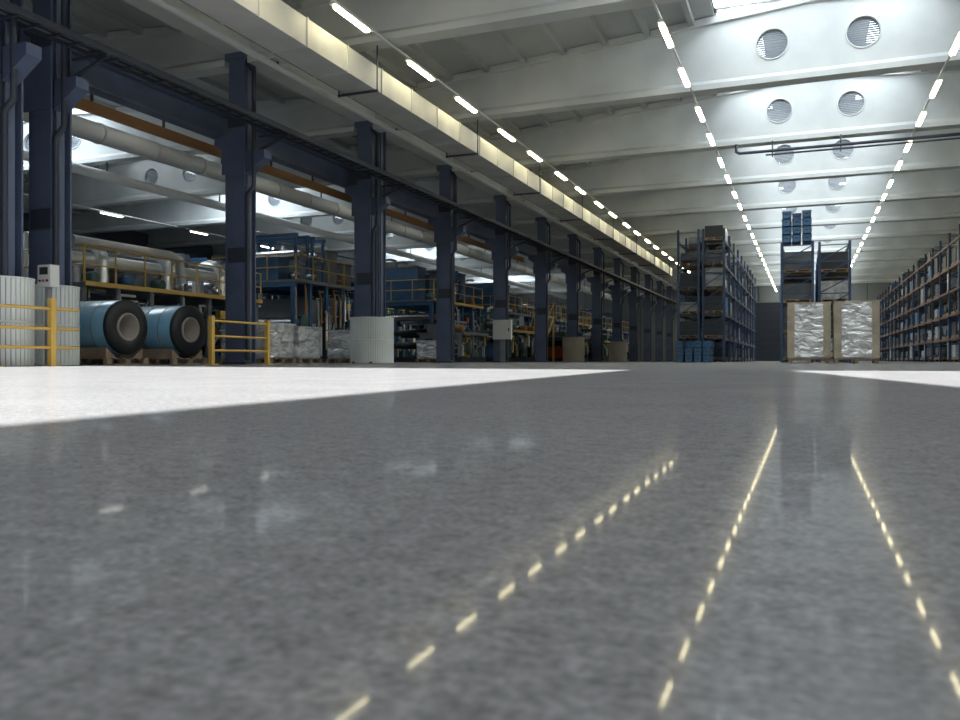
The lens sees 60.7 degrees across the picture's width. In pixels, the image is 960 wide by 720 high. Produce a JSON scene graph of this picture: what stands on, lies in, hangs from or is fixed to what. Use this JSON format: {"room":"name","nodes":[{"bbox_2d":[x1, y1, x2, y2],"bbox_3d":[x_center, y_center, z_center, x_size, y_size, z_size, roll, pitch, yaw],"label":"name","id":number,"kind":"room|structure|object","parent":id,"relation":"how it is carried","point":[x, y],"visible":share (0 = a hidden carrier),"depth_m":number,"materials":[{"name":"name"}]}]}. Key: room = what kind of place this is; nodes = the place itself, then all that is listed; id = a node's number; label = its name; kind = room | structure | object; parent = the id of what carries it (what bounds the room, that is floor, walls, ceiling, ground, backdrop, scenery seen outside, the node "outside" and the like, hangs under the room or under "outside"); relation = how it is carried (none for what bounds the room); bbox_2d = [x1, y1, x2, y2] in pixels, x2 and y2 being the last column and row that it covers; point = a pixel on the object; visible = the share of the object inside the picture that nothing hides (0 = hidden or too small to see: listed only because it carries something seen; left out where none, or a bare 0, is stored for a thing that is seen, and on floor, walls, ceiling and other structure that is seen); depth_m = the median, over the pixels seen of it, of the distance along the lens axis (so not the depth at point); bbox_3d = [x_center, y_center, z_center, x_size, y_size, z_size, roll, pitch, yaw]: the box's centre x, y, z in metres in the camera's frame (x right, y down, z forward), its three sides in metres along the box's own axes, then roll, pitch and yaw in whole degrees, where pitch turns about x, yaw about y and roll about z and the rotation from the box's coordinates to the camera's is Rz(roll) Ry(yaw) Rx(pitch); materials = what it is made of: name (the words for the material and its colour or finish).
{"room":"factory floor","nodes":[
{"label":"factory floor","id":0,"kind":"room"},
{"bbox_2d":[23,213,422,328],"bbox_3d":[-21.877,-4.900,49.590,0.300,10.400,100.000,0,0,22],"label":"wall","id":1,"kind":"structure","parent":0,"point":[127,237],"depth_m":50.81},
{"bbox_2d":[23,0,926,249],"bbox_3d":[2.135,-9.050,39.883,52.100,2.300,100.300,0,0,22],"label":"ceiling","id":2,"kind":"structure","parent":0,"point":[447,57],"depth_m":22.03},
{"bbox_2d":[711,0,716,13],"bbox_3d":[7.277,-9.525,17.629,5.100,1.150,6.060,0,0,22],"label":"skylight","id":3,"kind":"object","parent":2,"relation":"attached to","point":[714,1],"visible":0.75,"depth_m":21.20,"materials":[{"name":"glass"}]},
{"bbox_2d":[715,0,878,55],"bbox_3d":[9.494,-9.525,23.204,5.100,1.150,6.060,0,0,22],"label":"skylight","id":4,"kind":"object","parent":2,"relation":"attached to","point":[723,6],"visible":0.06,"depth_m":21.23,"materials":[{"name":"glass"}]},
{"bbox_2d":[779,178,845,188],"bbox_3d":[18.360,-9.525,45.506,5.100,1.150,6.060,0,0,22],"label":"skylight","id":5,"kind":"object","parent":2,"relation":"attached to","point":[837,178],"visible":0.02,"depth_m":43.08,"materials":[{"name":"glass"}]},
{"bbox_2d":[774,141,852,162],"bbox_3d":[16.144,-9.525,39.931,5.100,1.150,6.060,0,0,22],"label":"skylight","id":6,"kind":"object","parent":2,"relation":"attached to","point":[845,141],"visible":0.02,"depth_m":36.80,"materials":[{"name":"glass"}]},
{"bbox_2d":[768,100,862,121],"bbox_3d":[13.927,-9.525,34.355,5.100,1.150,6.060,0,0,22],"label":"skylight","id":7,"kind":"object","parent":2,"relation":"attached to","point":[842,100],"visible":0.02,"depth_m":31.32,"materials":[{"name":"glass"}]},
{"bbox_3d":[3.964,-8.040,9.293,24.900,2.080,0.440,0,0,22],"label":"roof beam","id":8,"kind":"structure","parent":2,"relation":"attached to","visible":0},
{"bbox_2d":[148,0,682,291],"bbox_3d":[6.806,-6.880,48.249,0.160,0.220,80.700,0,0,22],"label":"ceiling pipe","id":9,"kind":"object","parent":8,"relation":"hanging from","point":[165,5],"visible":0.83,"depth_m":21.56,"materials":[{"name":"grey metal"}]},
{"bbox_2d":[183,0,672,276],"bbox_3d":[3.503,-6.470,34.120,1.020,1.040,54.000,0,0,22],"label":"ventilation duct","id":10,"kind":"object","parent":8,"relation":"hanging from","point":[274,25],"visible":1,"depth_m":19.43,"materials":[{"name":"grey metal"}]},
{"bbox_2d":[180,0,676,285],"bbox_3d":[7.271,-6.898,48.064,0.090,0.185,80.700,0,0,22],"label":"ceiling pipe","id":11,"kind":"object","parent":8,"relation":"hanging from","point":[180,0],"visible":0.18,"depth_m":21.61,"materials":[{"name":"grey metal"}]},
{"bbox_3d":[-20.011,-8.040,18.825,25.400,2.080,0.440,0,0,22],"label":"roof beam","id":12,"kind":"structure","parent":2,"relation":"attached to","visible":0},
{"bbox_2d":[23,149,566,298],"bbox_3d":[-4.009,-6.658,52.172,0.360,0.675,74.000,0,0,22],"label":"air duct","id":13,"kind":"object","parent":12,"relation":"hanging from","point":[80,169],"visible":0.68,"depth_m":34.23,"materials":[{"name":"grey metal"}]},
{"bbox_2d":[23,112,611,300],"bbox_3d":[0.637,-6.450,50.325,0.590,1.090,74.000,0,0,22],"label":"air duct","id":14,"kind":"object","parent":12,"relation":"hanging from","point":[95,132],"visible":0.52,"depth_m":26.71,"materials":[{"name":"grey metal"}]},
{"bbox_2d":[0,361,959,719],"bbox_3d":[2.191,0.200,40.022,51.500,0.200,100.000,0,0,22],"label":"floor","id":15,"kind":"structure","parent":0,"point":[587,540],"depth_m":0.45,"materials":[{"name":"concrete"}]},
{"bbox_2d":[0,275,34,365],"bbox_3d":[-7.650,-0.605,13.103,0.959,1.410,0.959,0,0,22],"label":"guard","id":16,"kind":"object","parent":15,"relation":"on","point":[16,290],"visible":0.88,"depth_m":12.85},
{"bbox_2d":[0,0,41,365],"bbox_3d":[-7.650,-3.575,13.103,1.440,7.350,0.680,0,0,22],"label":"steel column","id":17,"kind":"structure","parent":15,"relation":"on","point":[18,58],"depth_m":13.00,"materials":[{"name":"blue metal"}]},
{"bbox_2d":[28,242,28,277],"bbox_3d":[-20.907,-2.585,29.929,5.230,5.370,13.176,0,0,22],"label":"mill","id":18,"kind":"object","parent":15,"relation":"on","point":[28,242],"visible":0.02,"depth_m":32.80,"materials":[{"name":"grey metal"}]},
{"bbox_2d":[0,298,78,366],"bbox_3d":[-7.147,-0.445,12.338,0.200,1.090,2.650,0,0,22],"label":"safety railing","id":19,"kind":"object","parent":15,"relation":"on","point":[51,308],"visible":0.9,"depth_m":13.06,"materials":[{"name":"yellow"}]},
{"bbox_2d":[37,264,58,365],"bbox_3d":[-7.111,-0.730,13.513,0.280,1.660,0.240,0,0,22],"label":"control box","id":20,"kind":"object","parent":15,"relation":"on","point":[48,275],"visible":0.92,"depth_m":13.46,"materials":[{"name":"grey metal"}]},
{"bbox_2d":[23,0,88,365],"bbox_3d":[-7.633,-3.575,14.635,1.440,7.350,0.680,0,0,22],"label":"steel column","id":21,"kind":"structure","parent":15,"relation":"on","point":[51,92],"depth_m":14.45,"materials":[{"name":"blue metal"}]},
{"bbox_2d":[23,29,672,305],"bbox_3d":[5.444,-5.690,49.436,0.350,0.660,79.900,0,0,22],"label":"girder","id":22,"kind":"object","parent":21,"relation":"on","point":[108,82],"visible":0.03,"depth_m":19.85,"materials":[{"name":"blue metal"}]},
{"bbox_2d":[74,94,524,262],"bbox_3d":[-3.623,-5.200,27.267,0.080,0.400,32.000,0,0,22],"label":"rail","id":23,"kind":"object","parent":22,"relation":"attached to","point":[89,106],"visible":0.48,"depth_m":19.71,"materials":[{"name":"brown"}]},
{"bbox_2d":[35,284,79,365],"bbox_3d":[-7.633,-0.605,14.635,0.900,1.410,0.897,0,0,22],"label":"guard","id":24,"kind":"object","parent":15,"relation":"on","point":[66,296],"visible":0.57,"depth_m":14.34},
{"bbox_2d":[80,300,148,364],"bbox_3d":[-8.194,-0.591,17.678,1.610,1.381,1.162,0,0,22],"label":"coil","id":25,"kind":"object","parent":15,"relation":"on","point":[116,330],"visible":0.77,"depth_m":17.20,"materials":[{"name":"blue metal"}]},
{"bbox_2d":[23,232,262,362],"bbox_3d":[-11.255,-1.935,27.276,3.730,4.070,8.977,0,0,22],"label":"machine","id":26,"kind":"object","parent":15,"relation":"on","point":[153,277],"visible":0.47,"depth_m":25.88,"materials":[{"name":"grey metal"}]},
{"bbox_2d":[136,305,207,363],"bbox_3d":[-7.492,-0.591,19.443,1.610,1.381,1.162,0,0,22],"label":"coil","id":27,"kind":"object","parent":15,"relation":"on","point":[176,334],"visible":0.78,"depth_m":18.96,"materials":[{"name":"blue metal"}]},
{"bbox_2d":[100,253,337,355],"bbox_3d":[-14.170,-2.785,46.875,5.230,5.770,16.697,0,0,22],"label":"machine","id":28,"kind":"object","parent":15,"relation":"on","point":[204,258],"visible":0.02,"depth_m":43.75,"materials":[{"name":"grey metal"}]},
{"bbox_2d":[204,316,273,364],"bbox_3d":[-5.237,-0.410,17.955,0.200,1.020,2.100,0,0,22],"label":"safety railing","id":29,"kind":"object","parent":15,"relation":"on","point":[211,319],"visible":0.94,"depth_m":17.64,"materials":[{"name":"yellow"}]},
{"bbox_2d":[219,330,263,362],"bbox_3d":[-7.053,-0.400,24.756,1.020,1.000,1.221,0,0,22],"label":"pallet","id":30,"kind":"object","parent":15,"relation":"on","point":[222,359],"visible":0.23,"depth_m":24.35,"materials":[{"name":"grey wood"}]},
{"bbox_2d":[214,51,270,363],"bbox_3d":[-5.668,-3.575,19.579,1.440,7.350,0.680,0,0,22],"label":"steel column","id":31,"kind":"structure","parent":15,"relation":"on","point":[241,161],"depth_m":19.38,"materials":[{"name":"blue metal"}]},
{"bbox_2d":[82,27,228,95],"bbox_3d":[-17.795,-8.040,24.400,25.400,2.080,0.440,0,0,22],"label":"roof beam","id":32,"kind":"structure","parent":31,"relation":"attached to","point":[178,54],"depth_m":20.25,"materials":[{"name":"concrete"}]},
{"bbox_2d":[0,0,680,309],"bbox_3d":[6.732,-5.183,48.332,0.817,0.473,80.800,0,0,22],"label":"rail","id":33,"kind":"object","parent":31,"relation":"attached to","point":[30,21],"visible":0.86,"depth_m":17.59,"materials":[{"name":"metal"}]},
{"bbox_2d":[247,0,685,67],"bbox_3d":[6.180,-8.040,14.869,24.900,2.080,0.440,0,0,22],"label":"roof beam","id":34,"kind":"structure","parent":31,"relation":"attached to","point":[401,22],"depth_m":17.63,"materials":[{"name":"concrete"}]},
{"bbox_2d":[329,0,690,272],"bbox_3d":[10.204,-6.908,48.674,0.140,0.145,76.800,0,0,22],"label":"fluorescent lights","id":35,"kind":"object","parent":34,"relation":"hanging from","point":[337,6],"visible":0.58,"depth_m":21.52,"materials":[{"name":"white plastic"}]},
{"bbox_2d":[256,322,295,363],"bbox_3d":[-6.048,-0.475,23.496,1.020,1.150,1.221,0,0,22],"label":"pallet","id":36,"kind":"object","parent":15,"relation":"on","point":[281,334],"visible":0.44,"depth_m":23.10,"materials":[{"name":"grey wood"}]},
{"bbox_2d":[211,231,353,361],"bbox_3d":[-7.618,-2.735,36.288,4.230,5.670,7.863,0,0,22],"label":"machine","id":37,"kind":"object","parent":15,"relation":"on","point":[314,279],"visible":0.48,"depth_m":34.10,"materials":[{"name":"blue metal"}]},
{"bbox_2d":[274,326,322,362],"bbox_3d":[-5.530,-0.450,24.797,1.020,1.100,1.222,0,0,22],"label":"pallet","id":38,"kind":"object","parent":15,"relation":"on","point":[307,344],"visible":0.6,"depth_m":24.43,"materials":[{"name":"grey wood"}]},
{"bbox_2d":[326,329,349,362],"bbox_3d":[-4.422,-0.450,27.585,1.020,1.100,1.223,0,0,22],"label":"pallet","id":39,"kind":"object","parent":15,"relation":"on","point":[338,344],"visible":0.5,"depth_m":27.05,"materials":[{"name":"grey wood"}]},
{"bbox_2d":[345,121,390,362],"bbox_3d":[-3.370,-3.575,25.359,1.440,7.350,1.120,0,0,22],"label":"steel column","id":40,"kind":"structure","parent":15,"relation":"on","point":[368,206],"depth_m":25.01,"materials":[{"name":"blue metal"}]},
{"bbox_2d":[23,99,357,173],"bbox_3d":[-15.578,-8.040,29.976,25.400,2.080,0.440,0,0,22],"label":"roof beam","id":41,"kind":"structure","parent":40,"relation":"attached to","point":[316,121],"depth_m":27.46,"materials":[{"name":"concrete"}]},
{"bbox_2d":[373,0,959,132],"bbox_3d":[8.397,-8.040,20.444,24.900,2.080,0.440,0,0,22],"label":"roof beam","id":42,"kind":"structure","parent":40,"relation":"attached to","point":[722,53],"depth_m":21.13,"materials":[{"name":"concrete"}]},
{"bbox_2d":[350,317,393,362],"bbox_3d":[-3.347,-0.605,25.415,1.359,1.410,1.360,0,0,22],"label":"guard","id":43,"kind":"object","parent":15,"relation":"on","point":[371,338],"visible":0.91,"depth_m":24.83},
{"bbox_2d":[336,300,475,356],"bbox_3d":[-4.564,-2.785,71.038,5.230,5.770,28.704,0,0,22],"label":"machine","id":44,"kind":"object","parent":15,"relation":"on","point":[401,352],"visible":0.05,"depth_m":62.37,"materials":[{"name":"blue metal"}]},
{"bbox_2d":[415,340,435,361],"bbox_3d":[-1.927,-0.350,33.589,1.020,0.900,1.222,0,0,22],"label":"pallet","id":45,"kind":"object","parent":15,"relation":"on","point":[426,349],"visible":0.59,"depth_m":33.05,"materials":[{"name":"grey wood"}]},
{"bbox_2d":[386,258,483,361],"bbox_3d":[-2.635,-2.585,44.085,3.730,5.370,7.035,0,0,22],"label":"machine","id":46,"kind":"object","parent":15,"relation":"on","point":[413,288],"visible":0.48,"depth_m":41.89,"materials":[{"name":"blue metal"}]},
{"bbox_2d":[428,165,465,362],"bbox_3d":[-1.234,-3.575,30.730,1.440,7.350,0.680,0,0,22],"label":"steel column","id":47,"kind":"structure","parent":15,"relation":"on","point":[447,233],"depth_m":30.54,"materials":[{"name":"blue metal"}]},
{"bbox_2d":[23,145,438,212],"bbox_3d":[-13.361,-8.040,35.551,25.400,2.080,0.440,0,0,22],"label":"roof beam","id":48,"kind":"structure","parent":47,"relation":"attached to","point":[402,163],"depth_m":35.48,"materials":[{"name":"concrete"}]},
{"bbox_2d":[452,65,959,173],"bbox_3d":[10.614,-8.040,26.020,24.900,2.080,0.440,0,0,22],"label":"roof beam","id":49,"kind":"structure","parent":47,"relation":"attached to","point":[893,103],"depth_m":26.59,"materials":[{"name":"concrete"}]},
{"bbox_2d":[735,132,959,156],"bbox_3d":[15.242,-6.764,23.921,14.948,0.469,0.300,0,0,22],"label":"pipe","id":50,"kind":"object","parent":49,"relation":"hanging from","point":[840,144],"visible":1,"depth_m":25.28,"materials":[{"name":"grey metal"}]},
{"bbox_2d":[417,320,488,361],"bbox_3d":[-1.117,-0.869,38.428,2.330,1.939,3.594,0,0,22],"label":"machine","id":51,"kind":"object","parent":15,"relation":"on","point":[467,352],"visible":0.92,"depth_m":37.14,"materials":[{"name":"grey metal"}]},
{"bbox_2d":[455,279,534,345],"bbox_3d":[1.471,-2.485,53.060,3.730,5.170,7.749,0,0,22],"label":"machine","id":52,"kind":"object","parent":15,"relation":"on","point":[515,300],"visible":0.19,"depth_m":49.98,"materials":[{"name":"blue metal"}]},
{"bbox_2d":[486,195,518,361],"bbox_3d":[0.982,-3.575,36.306,1.440,7.350,0.680,0,0,22],"label":"steel column","id":53,"kind":"structure","parent":15,"relation":"on","point":[502,252],"depth_m":36.12,"materials":[{"name":"blue metal"}]},
{"bbox_2d":[72,178,495,234],"bbox_3d":[-11.145,-8.040,41.127,25.400,2.080,0.440,0,0,22],"label":"roof beam","id":54,"kind":"structure","parent":53,"relation":"attached to","point":[175,212],"depth_m":42.48,"materials":[{"name":"concrete"}]},
{"bbox_2d":[72,204,224,236],"label":"fluorescent lights","id":55,"kind":"object","parent":54,"relation":"hanging from","point":[122,216],"depth_m":40.05,"materials":[{"name":"white"}]},
{"bbox_2d":[507,128,959,201],"bbox_3d":[12.830,-8.040,31.595,24.900,2.080,0.440,0,0,22],"label":"roof beam","id":56,"kind":"structure","parent":53,"relation":"attached to","point":[702,169],"depth_m":32.31,"materials":[{"name":"concrete"}]},
{"bbox_2d":[493,320,511,361],"bbox_3d":[0.980,-0.825,35.758,0.840,1.850,0.220,0,0,22],"label":"tall cabinet","id":57,"kind":"object","parent":15,"relation":"on","point":[502,329],"visible":0.91,"depth_m":35.71,"materials":[{"name":"grey metal"}]},
{"bbox_2d":[473,306,534,361],"bbox_3d":[1.639,-1.385,44.685,2.230,2.970,5.259,0,0,22],"label":"machine","id":58,"kind":"object","parent":15,"relation":"on","point":[521,332],"visible":0.67,"depth_m":43.48,"materials":[{"name":"grey metal"}]},
{"bbox_2d":[527,302,554,361],"bbox_3d":[3.572,-1.760,49.858,1.100,3.720,3.231,0,0,22],"label":"staircase","id":59,"kind":"structure","parent":15,"relation":"on","point":[552,319],"depth_m":50.91,"materials":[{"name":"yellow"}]},
{"bbox_2d":[528,217,556,361],"bbox_3d":[3.199,-3.575,41.881,1.440,7.350,0.680,0,0,22],"label":"steel column","id":60,"kind":"structure","parent":15,"relation":"on","point":[541,267],"depth_m":41.68,"materials":[{"name":"blue metal"}]},
{"bbox_2d":[147,203,536,248],"bbox_3d":[-8.928,-8.040,46.702,25.400,2.080,0.440,0,0,22],"label":"roof beam","id":61,"kind":"structure","parent":60,"relation":"attached to","point":[167,237],"depth_m":47.49,"materials":[{"name":"concrete"}]},
{"bbox_2d":[547,168,959,222],"bbox_3d":[15.047,-8.040,37.171,24.900,2.080,0.440,0,0,22],"label":"roof beam","id":62,"kind":"structure","parent":60,"relation":"attached to","point":[933,184],"depth_m":37.60,"materials":[{"name":"concrete"}]},
{"bbox_2d":[522,295,591,351],"bbox_3d":[5.692,-2.485,63.677,3.730,5.170,10.600,0,0,22],"label":"machine","id":63,"kind":"object","parent":15,"relation":"on","point":[559,313],"visible":0.2,"depth_m":61.29,"materials":[{"name":"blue metal"}]},
{"bbox_2d":[548,316,589,361],"bbox_3d":[5.676,-1.385,54.838,2.230,2.970,6.167,0,0,22],"label":"machine","id":64,"kind":"object","parent":15,"relation":"on","point":[560,331],"visible":0.3,"depth_m":53.42,"materials":[{"name":"grey metal"}]},
{"bbox_2d":[561,234,585,336],"bbox_3d":[5.415,-3.575,47.457,1.440,7.350,0.680,0,0,22],"label":"steel column","id":65,"kind":"structure","parent":15,"relation":"on","point":[572,278],"depth_m":47.25,"materials":[{"name":"blue metal"}]},
{"bbox_2d":[211,222,568,259],"bbox_3d":[-6.712,-8.040,52.278,25.400,2.080,0.440,0,0,22],"label":"roof beam","id":66,"kind":"structure","parent":65,"relation":"attached to","point":[395,242],"depth_m":51.50,"materials":[{"name":"concrete"}]},
{"bbox_2d":[261,244,286,249],"label":"fluorescent lights","id":67,"kind":"object","parent":66,"relation":"hanging from","point":[266,246],"depth_m":49.94,"materials":[{"name":"white plastic"}]},
{"bbox_2d":[578,185,959,238],"bbox_3d":[17.263,-8.040,42.746,24.900,2.080,0.440,0,0,22],"label":"roof beam","id":68,"kind":"structure","parent":65,"relation":"attached to","point":[937,208],"depth_m":42.92,"materials":[{"name":"concrete"}]},
{"bbox_2d":[652,0,776,291],"bbox_3d":[15.547,-6.908,46.549,0.140,0.145,76.800,0,0,22],"label":"fluorescent lights","id":69,"kind":"object","parent":68,"relation":"hanging from","point":[661,23],"visible":1,"depth_m":22.36,"materials":[{"name":"white plastic"}]},
{"bbox_2d":[851,31,959,266],"bbox_3d":[20.937,-6.908,44.407,0.140,0.145,76.800,0,0,22],"label":"fluorescent lights","id":70,"kind":"object","parent":68,"relation":"hanging from","point":[956,44],"visible":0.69,"depth_m":23.21,"materials":[{"name":"white plastic"}]},
{"bbox_2d":[562,337,584,361],"bbox_3d":[5.416,-0.605,47.456,1.279,1.410,1.280,0,0,22],"label":"guard","id":71,"kind":"object","parent":15,"relation":"on","point":[573,347],"visible":1,"depth_m":46.92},
{"bbox_2d":[587,247,608,361],"bbox_3d":[7.632,-3.575,53.032,1.440,7.350,0.680,0,0,22],"label":"steel column","id":72,"kind":"structure","parent":15,"relation":"on","point":[597,286],"depth_m":52.83,"materials":[{"name":"blue metal"}]},
{"bbox_2d":[386,235,593,262],"bbox_3d":[-4.495,-8.040,57.853,25.400,2.080,0.440,0,0,22],"label":"roof beam","id":73,"kind":"structure","parent":72,"relation":"attached to","point":[563,245],"depth_m":56.55,"materials":[{"name":"concrete"}]},
{"bbox_2d":[602,206,959,251],"bbox_3d":[19.480,-8.040,48.322,24.900,2.080,0.440,0,0,22],"label":"roof beam","id":74,"kind":"structure","parent":72,"relation":"attached to","point":[934,227],"depth_m":47.67,"materials":[{"name":"concrete"}]},
{"bbox_2d":[579,308,628,342],"bbox_3d":[11.080,-2.385,77.228,3.730,4.970,13.765,0,0,22],"label":"machine","id":75,"kind":"object","parent":15,"relation":"on","point":[606,317],"visible":0.1,"depth_m":74.86,"materials":[{"name":"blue metal"}]},
{"bbox_2d":[581,326,628,360],"bbox_3d":[10.195,-1.285,66.205,2.230,2.770,10.575,0,0,22],"label":"machine","id":76,"kind":"object","parent":15,"relation":"on","point":[606,335],"visible":0.32,"depth_m":62.06,"materials":[{"name":"grey metal"}]},
{"bbox_2d":[608,258,627,341],"bbox_3d":[9.848,-3.575,58.608,1.440,7.350,0.680,0,0,22],"label":"steel column","id":77,"kind":"structure","parent":15,"relation":"on","point":[617,294],"depth_m":58.40,"materials":[{"name":"blue metal"}]},
{"bbox_2d":[386,248,613,269],"bbox_3d":[-2.278,-8.040,63.429,25.400,2.080,0.440,0,0,22],"label":"roof beam","id":78,"kind":"structure","parent":77,"relation":"attached to","point":[472,263],"depth_m":62.53,"materials":[{"name":"concrete"}]},
{"bbox_2d":[621,225,957,261],"bbox_3d":[21.697,-8.040,53.897,24.900,2.080,0.440,0,0,22],"label":"roof beam","id":79,"kind":"structure","parent":77,"relation":"attached to","point":[918,242],"depth_m":53.10,"materials":[{"name":"concrete"}]},
{"bbox_2d":[609,341,626,360],"bbox_3d":[9.849,-0.605,58.608,1.279,1.410,1.280,0,0,22],"label":"guard","id":80,"kind":"object","parent":15,"relation":"on","point":[617,349],"visible":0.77,"depth_m":58.06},
{"bbox_2d":[626,267,643,360],"bbox_3d":[12.065,-3.575,64.183,1.440,7.350,0.680,0,0,22],"label":"steel column","id":81,"kind":"structure","parent":15,"relation":"on","point":[633,300],"depth_m":63.98,"materials":[{"name":"blue metal"}]},
{"bbox_2d":[459,263,629,277],"bbox_3d":[-0.062,-8.040,69.004,25.400,2.080,0.440,0,0,22],"label":"roof beam","id":82,"kind":"structure","parent":81,"relation":"attached to","point":[609,267],"depth_m":67.31,"materials":[{"name":"concrete"}]},
{"bbox_2d":[637,249,930,270],"bbox_3d":[23.913,-8.040,59.473,24.900,2.080,0.440,0,0,22],"label":"roof beam","id":83,"kind":"structure","parent":81,"relation":"attached to","point":[911,254],"depth_m":57.99,"materials":[{"name":"concrete"}]},
{"bbox_2d":[642,274,656,360],"bbox_3d":[14.282,-3.575,69.759,1.440,7.350,0.680,0,0,22],"label":"steel column","id":84,"kind":"structure","parent":15,"relation":"on","point":[647,304],"depth_m":69.56,"materials":[{"name":"blue metal"}]},
{"bbox_2d":[465,270,643,283],"bbox_3d":[2.155,-8.040,74.580,25.400,2.080,0.440,0,0,22],"label":"roof beam","id":85,"kind":"structure","parent":84,"relation":"attached to","point":[627,274],"depth_m":73.79,"materials":[{"name":"concrete"}]},
{"bbox_2d":[651,259,918,277],"bbox_3d":[26.130,-8.040,65.049,24.900,2.080,0.440,0,0,22],"label":"roof beam","id":86,"kind":"structure","parent":84,"relation":"attached to","point":[894,264],"depth_m":63.42,"materials":[{"name":"concrete"}]},
{"bbox_2d":[655,281,667,360],"bbox_3d":[16.498,-3.575,75.334,1.440,7.350,0.680,0,0,22],"label":"steel column","id":87,"kind":"structure","parent":15,"relation":"on","point":[659,308],"depth_m":75.12,"materials":[{"name":"blue metal"}]},
{"bbox_2d":[509,277,655,288],"bbox_3d":[4.372,-8.040,80.156,25.400,2.080,0.440,0,0,22],"label":"roof beam","id":88,"kind":"structure","parent":87,"relation":"attached to","point":[642,280],"depth_m":78.79,"materials":[{"name":"concrete"}]},
{"bbox_2d":[662,268,923,283],"bbox_3d":[28.346,-8.040,70.624,24.900,2.080,0.440,0,0,22],"label":"roof beam","id":89,"kind":"structure","parent":87,"relation":"attached to","point":[880,272],"depth_m":68.92,"materials":[{"name":"concrete"}]},
{"bbox_2d":[665,286,676,360],"bbox_3d":[18.715,-3.575,80.910,1.440,7.350,0.680,0,0,22],"label":"steel column","id":90,"kind":"structure","parent":15,"relation":"on","point":[669,312],"depth_m":80.71,"materials":[{"name":"blue metal"}]},
{"bbox_2d":[123,0,676,290],"bbox_3d":[6.394,-7.680,49.919,0.640,0.840,78.500,0,0,22],"label":"beam","id":91,"kind":"structure","parent":90,"relation":"on","point":[146,6],"depth_m":22.22,"materials":[{"name":"metal"}]},
{"bbox_2d":[509,283,665,293],"bbox_3d":[6.588,-8.040,85.731,25.400,2.080,0.440,0,0,22],"label":"roof beam","id":92,"kind":"structure","parent":90,"relation":"attached to","point":[558,289],"depth_m":85.14,"materials":[{"name":"concrete"}]},
{"bbox_2d":[672,276,899,288],"bbox_3d":[30.563,-8.040,76.200,24.900,2.080,0.440,0,0,22],"label":"roof beam","id":93,"kind":"structure","parent":90,"relation":"attached to","point":[882,279],"depth_m":74.39,"materials":[{"name":"concrete"}]},
{"bbox_2d":[675,341,713,361],"bbox_3d":[9.388,-0.360,35.837,1.518,0.920,1.170,0,0,22],"label":"crates","id":94,"kind":"object","parent":15,"relation":"on","point":[693,347],"visible":0.93,"depth_m":35.41,"materials":[{"name":"blue plastic"}]},
{"bbox_2d":[677,229,726,361],"bbox_3d":[13.872,-2.967,48.291,1.000,6.133,24.080,0,0,22],"label":"rack","id":95,"kind":"object","parent":15,"relation":"on","point":[691,283],"visible":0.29,"depth_m":37.32,"materials":[{"name":"blue"}]},
{"bbox_2d":[702,225,755,361],"bbox_3d":[14.894,-3.004,47.885,1.000,6.209,24.080,0,0,22],"label":"rack","id":96,"kind":"object","parent":15,"relation":"on","point":[728,306],"visible":1,"depth_m":39.28,"materials":[{"name":"blue metal"}]},
{"bbox_2d":[780,241,813,362],"bbox_3d":[14.660,-2.300,37.755,1.250,4.800,11.080,0,0,22],"label":"rack","id":97,"kind":"object","parent":15,"relation":"on","point":[796,268],"visible":0.49,"depth_m":32.82,"materials":[{"name":"blue"}]},
{"bbox_2d":[782,210,811,245],"bbox_3d":[12.838,-5.330,33.228,1.138,1.240,1.170,0,0,22],"label":"crates","id":98,"kind":"object","parent":97,"relation":"on","point":[788,226],"visible":0.98,"depth_m":32.75,"materials":[{"name":"blue plastic"}]},
{"bbox_2d":[787,302,830,362],"bbox_3d":[10.012,-0.810,24.967,1.200,1.820,1.180,0,0,22],"label":"pallet","id":99,"kind":"object","parent":15,"relation":"on","point":[808,323],"visible":1,"depth_m":24.45,"materials":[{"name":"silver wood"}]},
{"bbox_2d":[815,240,850,362],"bbox_3d":[16.049,-2.300,37.526,1.200,4.800,11.080,0,0,22],"label":"rack","id":100,"kind":"object","parent":15,"relation":"on","point":[833,269],"visible":0.41,"depth_m":32.57,"materials":[{"name":"blue"}]},
{"bbox_2d":[833,300,879,362],"bbox_3d":[11.091,-0.810,24.216,1.200,1.820,1.180,0,0,22],"label":"pallet","id":101,"kind":"object","parent":15,"relation":"on","point":[856,324],"visible":1,"depth_m":23.69,"materials":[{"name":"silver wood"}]},
{"bbox_2d":[877,224,959,361],"bbox_3d":[28.347,-3.025,52.760,1.200,6.250,53.080,0,0,22],"label":"rack","id":102,"kind":"object","parent":15,"relation":"on","point":[912,314],"visible":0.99,"depth_m":46.45,"materials":[{"name":"blue metal"}]},
{"bbox_2d":[902,303,957,361],"bbox_3d":[29.555,-3.047,52.280,1.200,6.294,53.080,0,0,22],"label":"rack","id":103,"kind":"object","parent":15,"relation":"on","point":[943,303],"visible":0.02,"depth_m":51.16,"materials":[{"name":"blue"}]},
{"bbox_2d":[520,282,953,360],"bbox_3d":[20.712,-4.900,86.610,52.100,10.400,0.330,0,0,22],"label":"wall","id":104,"kind":"structure","parent":0,"point":[859,291],"depth_m":86.59,"materials":[{"name":"paint"}]},
{"bbox_2d":[756,301,779,360],"bbox_3d":[29.265,-2.925,82.949,3.200,6.050,0.145,0,0,22],"label":"door","id":105,"kind":"structure","parent":104,"relation":"in","point":[767,312],"depth_m":82.97,"materials":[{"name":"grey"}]}
]}

